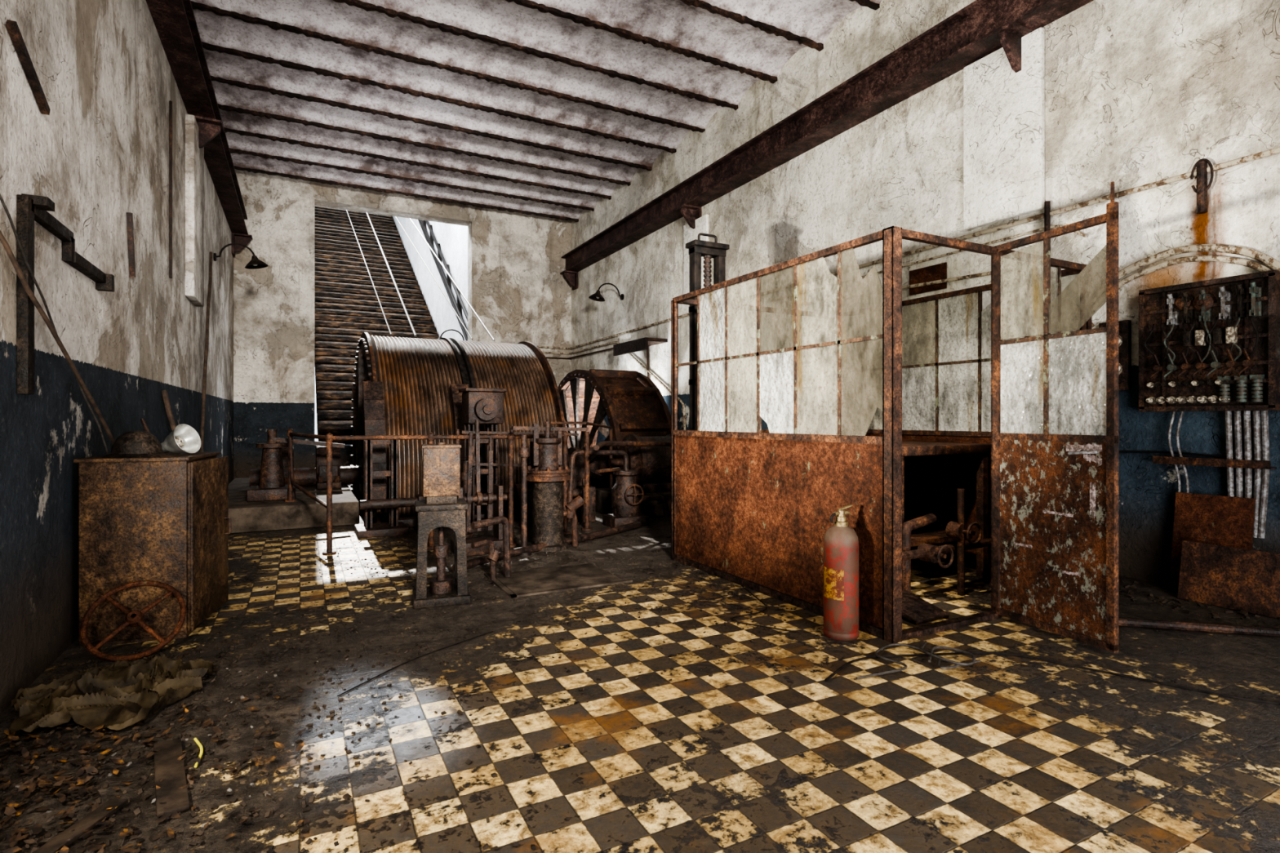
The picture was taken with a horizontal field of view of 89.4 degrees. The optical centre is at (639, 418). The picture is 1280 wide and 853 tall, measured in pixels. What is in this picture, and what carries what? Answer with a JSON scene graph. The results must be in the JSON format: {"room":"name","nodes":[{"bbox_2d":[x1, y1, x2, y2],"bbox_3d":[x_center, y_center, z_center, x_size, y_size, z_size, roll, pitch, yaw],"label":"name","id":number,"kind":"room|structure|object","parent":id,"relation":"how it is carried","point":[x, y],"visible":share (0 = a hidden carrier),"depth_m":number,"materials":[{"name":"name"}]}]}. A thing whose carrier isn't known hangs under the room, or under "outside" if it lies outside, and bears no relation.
{"room":"abandoned winch room","nodes":[
{"label":"abandoned winch room","id":0,"kind":"room"},
{"bbox_2d":[0,0,233,714],"bbox_3d":[-3.961,-1.800,4.753,0.350,6.300,16.900,0,0,-28],"label":"wall","id":1,"kind":"structure","parent":0,"point":[103,69],"depth_m":3.73,"materials":[{"name":"paint"}]},
{"bbox_2d":[5,19,50,115],"bbox_3d":[-2.805,-1.600,2.971,0.030,0.232,0.445,0,0,-28],"label":"metal bar","id":2,"kind":"object","parent":1,"relation":"attached to","point":[12,27],"visible":1,"depth_m":2.94,"materials":[{"name":"metal"}]},
{"bbox_2d":[16,193,114,394],"bbox_3d":[-3.053,-0.565,3.502,0.090,0.910,1.360,0,0,-28],"label":"iron bracket","id":3,"kind":"object","parent":1,"relation":"attached to","point":[30,208],"visible":1,"depth_m":2.91,"materials":[{"name":"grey metal"}]},
{"bbox_2d":[126,212,135,277],"bbox_3d":[-3.705,-1.260,4.685,0.030,0.468,0.256,0,0,-28],"label":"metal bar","id":4,"kind":"object","parent":1,"relation":"attached to","point":[129,215],"visible":1,"depth_m":4.69,"materials":[{"name":"metal"}]},
{"bbox_2d":[168,100,172,278],"bbox_3d":[-4.510,-2.200,6.215,0.024,1.700,0.024,0,0,-28],"label":"conduit","id":5,"kind":"object","parent":1,"relation":"attached to","point":[170,101],"visible":1,"depth_m":6.21,"materials":[{"name":"metal"}]},
{"bbox_2d":[184,113,204,306],"bbox_3d":[-5.139,-2.350,7.466,0.090,2.000,0.800,0,0,-28],"label":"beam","id":6,"kind":"structure","parent":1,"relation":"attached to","point":[193,155],"depth_m":7.13,"materials":[{"name":"paint"}]},
{"bbox_2d":[146,0,252,256],"bbox_3d":[-3.676,-3.470,4.931,0.320,0.840,16.750,0,0,-28],"label":"steel beam","id":7,"kind":"structure","parent":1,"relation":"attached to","point":[175,21],"depth_m":7.02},
{"bbox_2d":[213,243,268,268],"bbox_3d":[-5.943,-2.433,9.642,0.699,0.357,0.314,0,0,-28],"label":"wall lamp","id":8,"kind":"object","parent":1,"relation":"attached to","point":[255,263],"visible":1,"depth_m":9.66,"materials":[{"name":"black metal"}]},
{"bbox_2d":[233,168,571,479],"bbox_3d":[-4.787,-1.800,14.091,7.580,6.300,0.400,0,0,-28],"label":"wall","id":9,"kind":"structure","parent":0,"point":[517,287],"depth_m":12.88,"materials":[{"name":"paint"}]},
{"bbox_2d":[392,216,467,341],"bbox_3d":[-8.031,-13.500,23.401,0.300,30.500,19.100,0,0,-28],"label":"wall","id":10,"kind":"structure","parent":0,"point":[452,239],"depth_m":18.90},
{"bbox_2d":[315,205,439,444],"bbox_3d":[-9.655,-4.941,22.558,3.262,12.382,19.080,0,0,-28],"label":"stairway","id":11,"kind":"structure","parent":10,"relation":"attached to","point":[347,305],"depth_m":19.78,"materials":[{"name":"wood"}]},
{"bbox_2d":[417,219,467,341],"bbox_3d":[-7.085,-6.475,21.130,0.110,10.124,14.050,0,0,-28],"label":"truss","id":12,"kind":"object","parent":10,"relation":"attached to","point":[446,281],"visible":0.4,"depth_m":17.66,"materials":[{"name":"black metal"}]},
{"bbox_2d":[190,0,881,218],"bbox_3d":[-0.773,-4.720,6.457,6.980,0.170,17.090,0,0,-28],"label":"ceiling","id":13,"kind":"structure","parent":0,"point":[676,23],"depth_m":9.05,"materials":[{"name":"paint"}]},
{"bbox_2d":[234,165,578,222],"bbox_3d":[-4.484,-4.625,13.516,6.876,0.060,0.091,0,0,-28],"label":"joist","id":14,"kind":"object","parent":13,"relation":"attached to","point":[255,171],"visible":0.98,"depth_m":13.26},
{"bbox_2d":[229,147,594,211],"bbox_3d":[-4.072,-4.625,12.732,6.876,0.060,0.092,0,0,-28],"label":"joist","id":15,"kind":"object","parent":13,"relation":"attached to","point":[232,150],"visible":0.99,"depth_m":12.46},
{"bbox_2d":[223,127,611,199],"bbox_3d":[-3.660,-4.625,11.949,6.876,0.060,0.092,0,0,-28],"label":"joist","id":16,"kind":"object","parent":13,"relation":"attached to","point":[226,130],"visible":1,"depth_m":11.63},
{"bbox_2d":[217,103,630,186],"bbox_3d":[-3.249,-4.625,11.166,6.876,0.060,0.092,0,0,-28],"label":"joist","id":17,"kind":"object","parent":13,"relation":"attached to","point":[227,108],"visible":1,"depth_m":10.82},
{"bbox_2d":[210,75,652,170],"bbox_3d":[-2.837,-4.625,10.382,6.876,0.060,0.091,0,0,-28],"label":"joist","id":18,"kind":"object","parent":13,"relation":"attached to","point":[240,84],"visible":1,"depth_m":10.04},
{"bbox_2d":[201,41,676,153],"bbox_3d":[-2.425,-4.625,9.599,6.876,0.060,0.092,0,0,-28],"label":"joist","id":19,"kind":"object","parent":13,"relation":"attached to","point":[209,46],"visible":1,"depth_m":9.21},
{"bbox_2d":[191,0,705,132],"bbox_3d":[-2.013,-4.625,8.816,6.876,0.060,0.092,0,0,-28],"label":"joist","id":20,"kind":"object","parent":13,"relation":"attached to","point":[275,25],"visible":0.98,"depth_m":8.39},
{"bbox_2d":[333,0,737,110],"bbox_3d":[-1.601,-4.625,8.032,6.876,0.060,0.092,0,0,-28],"label":"joist","id":21,"kind":"object","parent":13,"relation":"attached to","point":[368,6],"visible":1,"depth_m":8.11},
{"bbox_2d":[505,0,777,83],"bbox_3d":[-1.190,-4.625,7.249,6.876,0.060,0.092,0,0,-28],"label":"joist","id":22,"kind":"object","parent":13,"relation":"attached to","point":[627,34],"visible":1,"depth_m":7.85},
{"bbox_2d":[680,0,823,51],"bbox_3d":[-0.778,-4.625,6.466,6.876,0.060,0.092,0,0,-28],"label":"joist","id":23,"kind":"object","parent":13,"relation":"attached to","point":[768,28],"visible":1,"depth_m":7.57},
{"bbox_2d":[0,484,1279,852],"bbox_3d":[-0.762,2.125,6.435,6.900,1.750,16.900,0,0,-28],"label":"floor","id":24,"kind":"structure","parent":0,"point":[998,753],"depth_m":2.62,"materials":[{"name":"tile"}]},
{"bbox_2d":[32,798,128,852],"bbox_3d":[-1.689,1.235,1.880,0.060,0.015,0.420,0,0,2],"label":"wooden plank","id":25,"kind":"object","parent":24,"relation":"on","point":[89,821],"visible":1,"depth_m":1.95,"materials":[{"name":"brown wood"}]},
{"bbox_2d":[8,654,214,733],"bbox_3d":[-2.333,1.179,2.849,0.730,0.128,0.768,0,0,-28],"label":"tarp","id":26,"kind":"object","parent":24,"relation":"on","point":[120,695],"visible":1,"depth_m":2.77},
{"bbox_2d":[80,580,186,662],"bbox_3d":[-2.696,1.073,3.452,0.451,0.352,0.300,0,0,-28],"label":"handwheel","id":27,"kind":"object","parent":24,"relation":"on","point":[133,619],"visible":0.99,"depth_m":3.43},
{"bbox_2d":[73,451,231,648],"bbox_3d":[-2.881,0.735,3.902,0.612,1.030,0.660,0,0,-20],"label":"base cabinet","id":28,"kind":"object","parent":24,"relation":"on","point":[166,520],"visible":0.91,"depth_m":3.62,"materials":[{"name":"metal"}]},
{"bbox_2d":[0,193,109,454],"bbox_3d":[-2.827,-0.392,3.146,0.020,1.210,1.311,0,0,-23],"label":"wooden pole","id":29,"kind":"object","parent":28,"relation":"on","point":[1,197],"visible":0.8,"depth_m":2.95,"materials":[{"name":"wood"}]},
{"bbox_2d":[0,230,115,444],"bbox_3d":[-2.824,-0.318,3.176,0.028,1.052,1.566,0,0,-23],"label":"wooden pole","id":30,"kind":"object","parent":28,"relation":"on","point":[2,239],"visible":0.93,"depth_m":3.03,"materials":[{"name":"brown wood"}]},
{"bbox_2d":[101,430,171,457],"bbox_3d":[-2.930,0.145,3.769,0.330,0.150,0.330,0,0,-28],"label":"helmet","id":31,"kind":"object","parent":28,"relation":"on","point":[131,444],"visible":0.99,"depth_m":3.69,"materials":[{"name":"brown metal"}]},
{"bbox_2d":[160,423,200,453],"bbox_3d":[-2.762,0.125,3.882,0.238,0.186,0.177,0,0,25],"label":"floodlight","id":32,"kind":"object","parent":28,"relation":"on","point":[184,438],"visible":0.97,"depth_m":3.87,"materials":[{"name":"metal"}]},
{"bbox_2d":[0,685,306,852],"bbox_3d":[-1.552,1.232,1.776,1.146,0.050,2.233,0,0,-28],"label":"leaf litter","id":33,"kind":"object","parent":24,"relation":"on","point":[10,811],"visible":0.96,"depth_m":2.23,"materials":[{"name":"brown plant"}]},
{"bbox_2d":[160,390,176,431],"bbox_3d":[-4.054,0.501,5.777,0.447,1.512,0.046,0,0,1],"label":"wooden pole","id":34,"kind":"object","parent":24,"relation":"on","point":[164,393],"visible":0.24,"depth_m":5.76,"materials":[{"name":"brown wood"}]},
{"bbox_2d":[153,738,189,817],"bbox_3d":[-1.634,1.235,2.248,0.085,0.020,0.550,0,0,-38],"label":"wooden plank","id":35,"kind":"object","parent":24,"relation":"on","point":[167,767],"visible":1,"depth_m":2.21,"materials":[{"name":"brown wood"}]},
{"bbox_2d":[199,251,212,452],"bbox_3d":[-5.277,-0.526,7.846,0.045,3.569,2.633,0,0,-31],"label":"wooden pole","id":36,"kind":"object","parent":24,"relation":"on","point":[207,318],"visible":0.75,"depth_m":7.99,"materials":[{"name":"brown wood"}]},
{"bbox_2d":[14,655,400,852],"bbox_3d":[-1.743,1.247,2.475,1.368,0.017,1.965,0,0,-28],"label":"flakes","id":37,"kind":"object","parent":24,"relation":"on","point":[153,801],"visible":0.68,"depth_m":2.21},
{"bbox_2d":[0,622,535,852],"bbox_3d":[-1.500,1.246,2.319,1.723,0.025,3.127,0,0,-28],"label":"debris","id":38,"kind":"object","parent":24,"relation":"on","point":[135,755],"visible":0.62,"depth_m":2.33,"materials":[{"name":"brown stone"}]},
{"bbox_2d":[228,477,359,533],"bbox_3d":[-4.950,1.100,9.062,1.570,0.300,4.150,0,0,-28],"label":"concrete plinth","id":39,"kind":"object","parent":24,"relation":"on","point":[305,512],"visible":0.54,"depth_m":7.36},
{"bbox_2d":[246,429,345,502],"bbox_3d":[-4.220,0.550,7.978,1.053,0.840,0.550,0,0,-28],"label":"housing","id":40,"kind":"object","parent":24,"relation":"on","point":[272,486],"visible":0.93,"depth_m":7.74,"materials":[{"name":"metal"}]},
{"bbox_2d":[315,445,341,488],"bbox_3d":[-4.436,0.655,9.191,0.300,0.590,1.000,0,0,-28],"label":"block","id":41,"kind":"object","parent":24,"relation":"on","point":[321,451],"visible":0.84,"depth_m":8.94,"materials":[{"name":"metal"}]},
{"bbox_2d":[354,381,408,538],"bbox_3d":[-2.990,0.401,7.364,0.500,1.698,1.219,0,0,-28],"label":"machine part","id":42,"kind":"object","parent":24,"relation":"on","point":[375,473],"visible":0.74,"depth_m":7.14,"materials":[{"name":"metal"}]},
{"bbox_2d":[284,427,570,555],"bbox_3d":[-3.309,0.690,7.253,4.764,1.120,1.998,0,0,27],"label":"guard railing","id":43,"kind":"object","parent":24,"relation":"on","point":[431,437],"visible":0.9,"depth_m":6.31,"materials":[{"name":"metal"}]},
{"bbox_2d":[412,442,471,608],"bbox_3d":[-1.370,0.708,4.454,0.370,1.085,0.360,0,0,-20],"label":"pedestal","id":44,"kind":"object","parent":24,"relation":"on","point":[441,508],"visible":1,"depth_m":4.35,"materials":[{"name":"grey metal"}]},
{"bbox_2d":[398,509,520,528],"bbox_3d":[-1.949,1.200,7.844,1.950,0.100,0.200,0,0,-28],"label":"curb","id":45,"kind":"object","parent":24,"relation":"on","point":[410,522],"visible":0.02,"depth_m":7.75,"materials":[{"name":"metal"}]},
{"bbox_2d":[359,484,595,533],"bbox_3d":[-1.737,1.005,7.334,2.650,0.490,0.280,0,0,-28],"label":"shaft","id":46,"kind":"object","parent":24,"relation":"on","point":[398,502],"visible":0.44,"depth_m":7.43,"materials":[{"name":"metal"}]},
{"bbox_2d":[450,419,506,556],"bbox_3d":[-1.505,0.629,6.044,0.520,1.241,0.300,0,0,-28],"label":"frame","id":47,"kind":"object","parent":24,"relation":"on","point":[496,498],"visible":0.8,"depth_m":6.04,"materials":[{"name":"metal"}]},
{"bbox_2d":[122,522,854,795],"bbox_3d":[-1.270,1.247,5.204,3.815,0.019,5.211,0,0,-28],"label":"rubble","id":48,"kind":"object","parent":24,"relation":"on","point":[349,751],"visible":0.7,"depth_m":3.73,"materials":[{"name":"brown stone"}]},
{"bbox_2d":[449,383,578,533],"bbox_3d":[-1.654,0.401,7.914,1.407,1.698,1.489,0,0,-28],"label":"machine","id":49,"kind":"object","parent":24,"relation":"on","point":[486,405],"visible":0.69,"depth_m":7.27,"materials":[{"name":"metal"}]},
{"bbox_2d":[518,435,531,555],"bbox_3d":[-1.065,0.700,5.936,0.138,1.100,0.140,0,0,-28],"label":"standpipe","id":50,"kind":"object","parent":24,"relation":"on","point":[524,451],"visible":0.86,"depth_m":5.91,"materials":[{"name":"metal"}]},
{"bbox_2d":[451,521,641,573],"bbox_3d":[-0.772,1.205,6.280,0.146,0.078,2.603,0,0,35],"label":"pipe","id":51,"kind":"object","parent":24,"relation":"on","point":[477,562],"visible":0.75,"depth_m":6.08,"materials":[{"name":"metal"}]},
{"bbox_2d":[511,421,587,551],"bbox_3d":[-0.866,0.640,6.255,0.719,1.220,0.440,0,0,-5],"label":"hydraulic cylinder","id":52,"kind":"object","parent":24,"relation":"on","point":[547,477],"visible":0.94,"depth_m":6.15,"materials":[{"name":"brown metal"}]},
{"bbox_2d":[527,448,584,518],"bbox_3d":[-1.043,0.820,8.162,0.690,0.860,0.500,0,0,-28],"label":"case","id":53,"kind":"object","parent":24,"relation":"on","point":[579,475],"visible":0.1,"depth_m":8.07,"materials":[{"name":"metal"}]},
{"bbox_2d":[484,563,632,598],"bbox_3d":[-0.651,1.243,5.053,0.950,0.014,0.750,0,0,-28],"label":"floor hatch","id":54,"kind":"object","parent":24,"relation":"on","point":[553,580],"visible":0.86,"depth_m":4.97,"materials":[{"name":"metal"}]},
{"bbox_2d":[471,515,511,581],"bbox_3d":[-1.141,1.004,4.962,0.085,0.495,0.352,0,0,43],"label":"pipe","id":55,"kind":"object","parent":54,"relation":"on","point":[493,556],"visible":0.97,"depth_m":4.96,"materials":[{"name":"metal"}]},
{"bbox_2d":[551,421,671,530],"bbox_3d":[-0.241,0.642,7.876,1.223,1.216,2.466,0,0,18],"label":"guard railing","id":56,"kind":"object","parent":24,"relation":"on","point":[611,443],"visible":0.83,"depth_m":7.30,"materials":[{"name":"metal"}]},
{"bbox_2d":[567,449,670,527],"bbox_3d":[-0.216,0.802,7.507,1.362,0.897,0.410,0,0,-28],"label":"pump","id":57,"kind":"object","parent":24,"relation":"on","point":[626,497],"visible":0.96,"depth_m":7.44,"materials":[{"name":"metal"}]},
{"bbox_2d":[595,434,671,517],"bbox_3d":[0.270,0.730,8.728,1.600,1.040,0.900,0,0,-28],"label":"machine","id":58,"kind":"object","parent":24,"relation":"on","point":[653,464],"visible":0.33,"depth_m":8.33,"materials":[{"name":"metal"}]},
{"bbox_2d":[685,232,729,430],"bbox_3d":[0.657,-0.286,6.271,0.400,3.011,0.190,0,0,-28],"label":"indicator","id":59,"kind":"object","parent":24,"relation":"on","point":[698,248],"visible":0.3,"depth_m":6.19,"materials":[{"name":"black metal"}]},
{"bbox_2d":[822,504,859,640],"bbox_3d":[1.159,0.875,3.727,0.200,0.750,0.200,0,0,-28],"label":"fire extinguisher","id":60,"kind":"object","parent":24,"relation":"on","point":[841,542],"visible":1,"depth_m":3.65,"materials":[{"name":"red paint"}]},
{"bbox_2d":[671,181,1119,653],"bbox_3d":[1.879,0.005,4.827,1.991,2.490,3.148,0,0,-28],"label":"booth","id":61,"kind":"object","parent":24,"relation":"on","point":[752,507],"visible":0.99,"depth_m":4.05,"materials":[{"name":"metal"}]},
{"bbox_2d":[855,643,980,679],"bbox_3d":[1.325,1.235,3.281,0.701,0.022,0.387,0,0,-28],"label":"loose cable","id":62,"kind":"object","parent":24,"relation":"on","point":[891,644],"visible":0.89,"depth_m":3.25,"materials":[{"name":"rubber"}]},
{"bbox_2d":[902,590,949,624],"bbox_3d":[1.728,1.200,4.128,0.300,0.099,0.337,0,0,-28],"label":"foot pedal","id":63,"kind":"object","parent":24,"relation":"on","point":[916,610],"visible":0.68,"depth_m":4.05,"materials":[{"name":"metal"}]},
{"bbox_2d":[902,440,991,578],"bbox_3d":[1.946,0.725,5.486,1.050,1.050,1.500,0,0,-28],"label":"metal frame","id":64,"kind":"object","parent":24,"relation":"on","point":[926,534],"visible":0.16,"depth_m":5.05,"materials":[{"name":"metal"}]},
{"bbox_2d":[911,525,972,546],"bbox_3d":[1.946,0.930,5.486,0.850,0.040,1.300,0,0,-28],"label":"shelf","id":65,"kind":"object","parent":64,"relation":"attached to","point":[926,534],"depth_m":5.01,"materials":[{"name":"metal"}]},
{"bbox_2d":[902,488,991,595],"bbox_3d":[2.182,0.875,4.606,1.257,0.750,0.343,0,0,-28],"label":"valve assembly","id":66,"kind":"object","parent":24,"relation":"on","point":[960,531],"visible":0.98,"depth_m":4.54,"materials":[{"name":"metal"}]},
{"bbox_2d":[920,640,975,666],"bbox_3d":[1.603,1.221,3.374,0.255,0.030,0.335,0,0,20],"label":"loose cable","id":67,"kind":"object","parent":24,"relation":"on","point":[930,654],"visible":1,"depth_m":3.32,"materials":[{"name":"rubber"}]},
{"bbox_2d":[824,651,1279,705],"bbox_3d":[2.150,1.239,3.115,2.506,0.013,0.523,0,0,9],"label":"loose cable","id":68,"kind":"object","parent":24,"relation":"on","point":[843,666],"visible":0.97,"depth_m":3.20,"materials":[{"name":"rubber"}]},
{"bbox_2d":[1118,617,1279,637],"bbox_3d":[3.312,1.215,3.746,1.416,0.048,0.050,0,0,14],"label":"pipe","id":69,"kind":"object","parent":24,"relation":"on","point":[1124,622],"visible":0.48,"depth_m":3.75,"materials":[{"name":"metal"}]},
{"bbox_2d":[1118,579,1279,626],"bbox_3d":[3.780,1.242,4.301,0.726,0.045,3.126,0,0,-28],"label":"rubble","id":70,"kind":"object","parent":24,"relation":"on","point":[1215,615],"visible":0.28,"depth_m":4.35,"materials":[{"name":"brown stone"}]},
{"bbox_2d":[1168,492,1255,591],"bbox_3d":[3.979,0.890,4.509,0.113,0.705,0.440,0,0,-28],"label":"steel plate","id":71,"kind":"object","parent":24,"relation":"on","point":[1216,520],"visible":0.57,"depth_m":4.53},
{"bbox_2d":[1177,540,1279,618],"bbox_3d":[3.941,1.050,4.173,0.089,0.397,0.750,0,0,-28],"label":"steel plate","id":72,"kind":"object","parent":24,"relation":"on","point":[1247,580],"visible":1,"depth_m":4.25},
{"bbox_2d":[571,0,1279,585],"bbox_3d":[2.438,-1.800,8.117,0.350,6.300,16.900,0,0,-28],"label":"wall","id":73,"kind":"structure","parent":0,"point":[1138,92],"depth_m":5.62,"materials":[{"name":"paint"}]},
{"bbox_2d":[542,341,685,430],"bbox_3d":[-1.415,-0.319,12.621,2.239,2.541,5.300,0,0,-28],"label":"conduit","id":74,"kind":"object","parent":73,"relation":"attached to","point":[613,342],"visible":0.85,"depth_m":12.26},
{"bbox_2d":[613,337,667,355],"bbox_3d":[-0.011,-1.305,11.913,0.448,0.210,1.300,0,0,-28],"label":"hood","id":75,"kind":"object","parent":73,"relation":"attached to","point":[642,344],"visible":1,"depth_m":11.60,"materials":[{"name":"metal"}]},
{"bbox_2d":[683,213,708,294],"bbox_3d":[0.912,-2.650,10.591,0.050,1.200,0.700,0,0,-28],"label":"pad","id":76,"kind":"object","parent":73,"relation":"attached to","point":[690,234],"visible":0.49,"depth_m":10.69,"materials":[{"name":"paint"}]},
{"bbox_2d":[560,0,1093,289],"bbox_3d":[2.130,-3.470,7.983,0.320,0.840,16.750,0,0,-28],"label":"steel beam","id":77,"kind":"structure","parent":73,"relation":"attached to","point":[981,28],"depth_m":7.38,"materials":[{"name":"metal"}]},
{"bbox_2d":[537,146,1279,349],"bbox_3d":[0.250,-1.725,8.594,3.041,0.154,13.982,0,0,-28],"label":"conduit","id":78,"kind":"object","parent":73,"relation":"attached to","point":[1273,151],"visible":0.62,"depth_m":5.64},
{"bbox_2d":[909,262,946,295],"bbox_3d":[2.976,-1.440,6.694,0.018,0.260,0.440,0,0,-28],"label":"plate","id":79,"kind":"object","parent":73,"relation":"attached to","point":[936,272],"visible":1,"depth_m":6.67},
{"bbox_2d":[771,224,1087,302],"bbox_3d":[2.738,-1.576,7.084,0.024,0.170,4.007,0,0,-28],"label":"conduit","id":80,"kind":"object","parent":73,"relation":"attached to","point":[1079,233],"visible":0.69,"depth_m":6.40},
{"bbox_2d":[800,268,1094,328],"bbox_3d":[2.891,-1.114,6.794,0.036,0.748,3.465,0,0,-28],"label":"conduit","id":81,"kind":"object","parent":73,"relation":"attached to","point":[1039,284],"visible":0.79,"depth_m":6.26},
{"bbox_2d":[963,26,1044,230],"bbox_3d":[3.339,-2.620,5.963,0.060,1.580,0.750,0,0,-28],"label":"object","id":82,"kind":"object","parent":73,"relation":"attached to","point":[1004,108],"visible":0.94,"depth_m":5.92,"materials":[{"name":"paint"}]},
{"bbox_2d":[1098,320,1131,391],"bbox_3d":[3.758,-0.495,5.133,0.090,0.550,0.210,0,0,-28],"label":"board","id":83,"kind":"object","parent":73,"relation":"attached to","point":[1124,326],"visible":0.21,"depth_m":5.06,"materials":[{"name":"metal"}]},
{"bbox_2d":[1079,255,1272,330],"bbox_3d":[3.927,-0.924,4.801,0.044,0.513,1.275,0,0,-28],"label":"conduit","id":84,"kind":"object","parent":73,"relation":"attached to","point":[1259,267],"visible":0.66,"depth_m":4.65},
{"bbox_2d":[1075,244,1279,328],"bbox_3d":[3.956,-0.855,4.745,0.056,0.813,1.414,0,0,-28],"label":"conduit","id":85,"kind":"object","parent":73,"relation":"attached to","point":[1262,257],"visible":0.65,"depth_m":4.59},
{"bbox_2d":[1118,450,1253,460],"bbox_3d":[3.950,0.266,4.788,0.024,0.043,1.001,0,0,-27],"label":"conduit","id":86,"kind":"object","parent":73,"relation":"attached to","point":[1119,451],"visible":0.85,"depth_m":4.80,"materials":[{"name":"black metal"}]},
{"bbox_2d":[1196,160,1207,213],"bbox_3d":[4.012,-1.650,4.617,0.059,0.360,0.059,0,0,-28],"label":"bracket","id":87,"kind":"object","parent":73,"relation":"attached to","point":[1202,171],"visible":1,"depth_m":4.60,"materials":[{"name":"metal"}]},
{"bbox_2d":[1138,269,1279,411],"bbox_3d":[3.987,-0.510,4.565,0.213,0.916,0.776,0,0,-28],"label":"switchboard","id":88,"kind":"object","parent":73,"relation":"attached to","point":[1211,344],"visible":1,"depth_m":4.51,"materials":[{"name":"metal"}]},
{"bbox_2d":[1166,293,1178,325],"bbox_3d":[3.866,-0.793,4.699,0.102,0.226,0.044,0,0,-28],"label":"switch","id":89,"kind":"object","parent":88,"relation":"attached to","point":[1172,310],"depth_m":4.69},
{"bbox_2d":[1173,296,1191,310],"bbox_3d":[3.891,-0.830,4.644,0.050,0.100,0.100,0,0,-28],"label":"switch","id":90,"kind":"object","parent":88,"relation":"attached to","point":[1182,303],"depth_m":4.62,"materials":[{"name":"metal"}]},
{"bbox_2d":[1182,291,1194,324],"bbox_3d":[3.908,-0.793,4.619,0.102,0.226,0.044,0,0,-28],"label":"switch","id":91,"kind":"object","parent":88,"relation":"attached to","point":[1188,298],"depth_m":4.61,"materials":[{"name":"brown metal"}]},
{"bbox_2d":[1192,294,1213,311],"bbox_3d":[3.937,-0.810,4.532,0.072,0.120,0.120,0,0,-28],"label":"switch","id":92,"kind":"object","parent":88,"relation":"attached to","point":[1202,303],"depth_m":4.52,"materials":[{"name":"metal"}]},
{"bbox_2d":[1199,288,1211,322],"bbox_3d":[3.955,-0.793,4.531,0.102,0.226,0.044,0,0,-28],"label":"switch","id":93,"kind":"object","parent":88,"relation":"attached to","point":[1205,295],"depth_m":4.52,"materials":[{"name":"grey metal"}]},
{"bbox_2d":[1218,285,1231,319],"bbox_3d":[4.006,-0.793,4.433,0.102,0.226,0.044,0,0,-28],"label":"switch","id":94,"kind":"object","parent":88,"relation":"attached to","point":[1225,291],"depth_m":4.43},
{"bbox_2d":[1224,410,1234,497],"bbox_3d":[4.081,0.370,4.472,0.060,0.861,0.040,0,0,35],"label":"conduit","id":95,"kind":"object","parent":88,"relation":"attached to","point":[1228,414],"visible":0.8,"depth_m":4.46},
{"bbox_2d":[1233,410,1243,497],"bbox_3d":[4.103,0.370,4.434,0.048,0.861,0.048,0,0,-28],"label":"conduit","id":96,"kind":"object","parent":88,"relation":"attached to","point":[1237,414],"visible":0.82,"depth_m":4.42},
{"bbox_2d":[1235,283,1246,318],"bbox_3d":[4.048,-0.793,4.354,0.102,0.226,0.044,0,0,-28],"label":"switch","id":97,"kind":"object","parent":88,"relation":"attached to","point":[1241,288],"depth_m":4.35,"materials":[{"name":"grey metal"}]},
{"bbox_2d":[1243,410,1252,498],"bbox_3d":[4.126,0.370,4.390,0.048,0.861,0.046,0,0,-28],"label":"conduit","id":98,"kind":"object","parent":88,"relation":"attached to","point":[1246,414],"visible":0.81,"depth_m":4.37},
{"bbox_2d":[1248,281,1262,316],"bbox_3d":[4.080,-0.793,4.292,0.102,0.226,0.044,0,0,-28],"label":"switch","id":99,"kind":"object","parent":88,"relation":"attached to","point":[1255,287],"depth_m":4.28,"materials":[{"name":"grey metal"}]},
{"bbox_2d":[1252,410,1262,537],"bbox_3d":[4.145,0.370,4.350,0.042,0.861,0.057,0,0,-1],"label":"conduit","id":100,"kind":"object","parent":88,"relation":"attached to","point":[1256,414],"visible":0.88,"depth_m":4.33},
{"bbox_2d":[1257,410,1269,538],"bbox_3d":[4.162,0.370,4.319,0.041,0.862,0.067,0,0,-9],"label":"conduit","id":101,"kind":"object","parent":88,"relation":"attached to","point":[1264,414],"visible":0.89,"depth_m":4.30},
{"bbox_2d":[1152,455,1276,469],"bbox_3d":[4.039,0.307,4.575,0.108,0.055,0.660,0,0,-28],"label":"bracket","id":102,"kind":"object","parent":73,"relation":"attached to","point":[1263,464],"visible":1,"depth_m":4.52,"materials":[{"name":"metal"}]},
{"bbox_3d":[-1.515,0.765,10.727,0.400,0.570,1.000,0,0,-28],"label":"block","id":103,"kind":"object","parent":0,"visible":0},
{"bbox_2d":[248,332,568,523],"bbox_3d":[-3.197,0.820,9.843,4.700,4.120,4.120,0,0,-28],"label":"drum","id":104,"kind":"object","parent":103,"relation":"on","point":[416,375],"visible":0.41,"depth_m":8.65,"materials":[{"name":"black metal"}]},
{"bbox_2d":[365,212,417,337],"bbox_3d":[-8.724,-6.750,20.410,0.040,11.036,23.771,0,0,-27],"label":"rope","id":105,"kind":"object","parent":104,"relation":"attached to","point":[380,246],"visible":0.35,"depth_m":12.24,"materials":[{"name":"metal"}]},
{"bbox_2d":[408,217,494,341],"bbox_3d":[-7.639,-6.750,20.980,0.036,11.033,23.770,0,0,-27],"label":"rope","id":106,"kind":"object","parent":104,"relation":"attached to","point":[425,241],"visible":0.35,"depth_m":12.92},
{"bbox_2d":[557,368,671,488],"bbox_3d":[-0.500,0.850,11.374,1.500,3.380,3.420,0,0,-28],"label":"flywheel","id":107,"kind":"object","parent":104,"relation":"attached to","point":[632,403],"visible":0.31,"depth_m":10.51,"materials":[{"name":"metal"}]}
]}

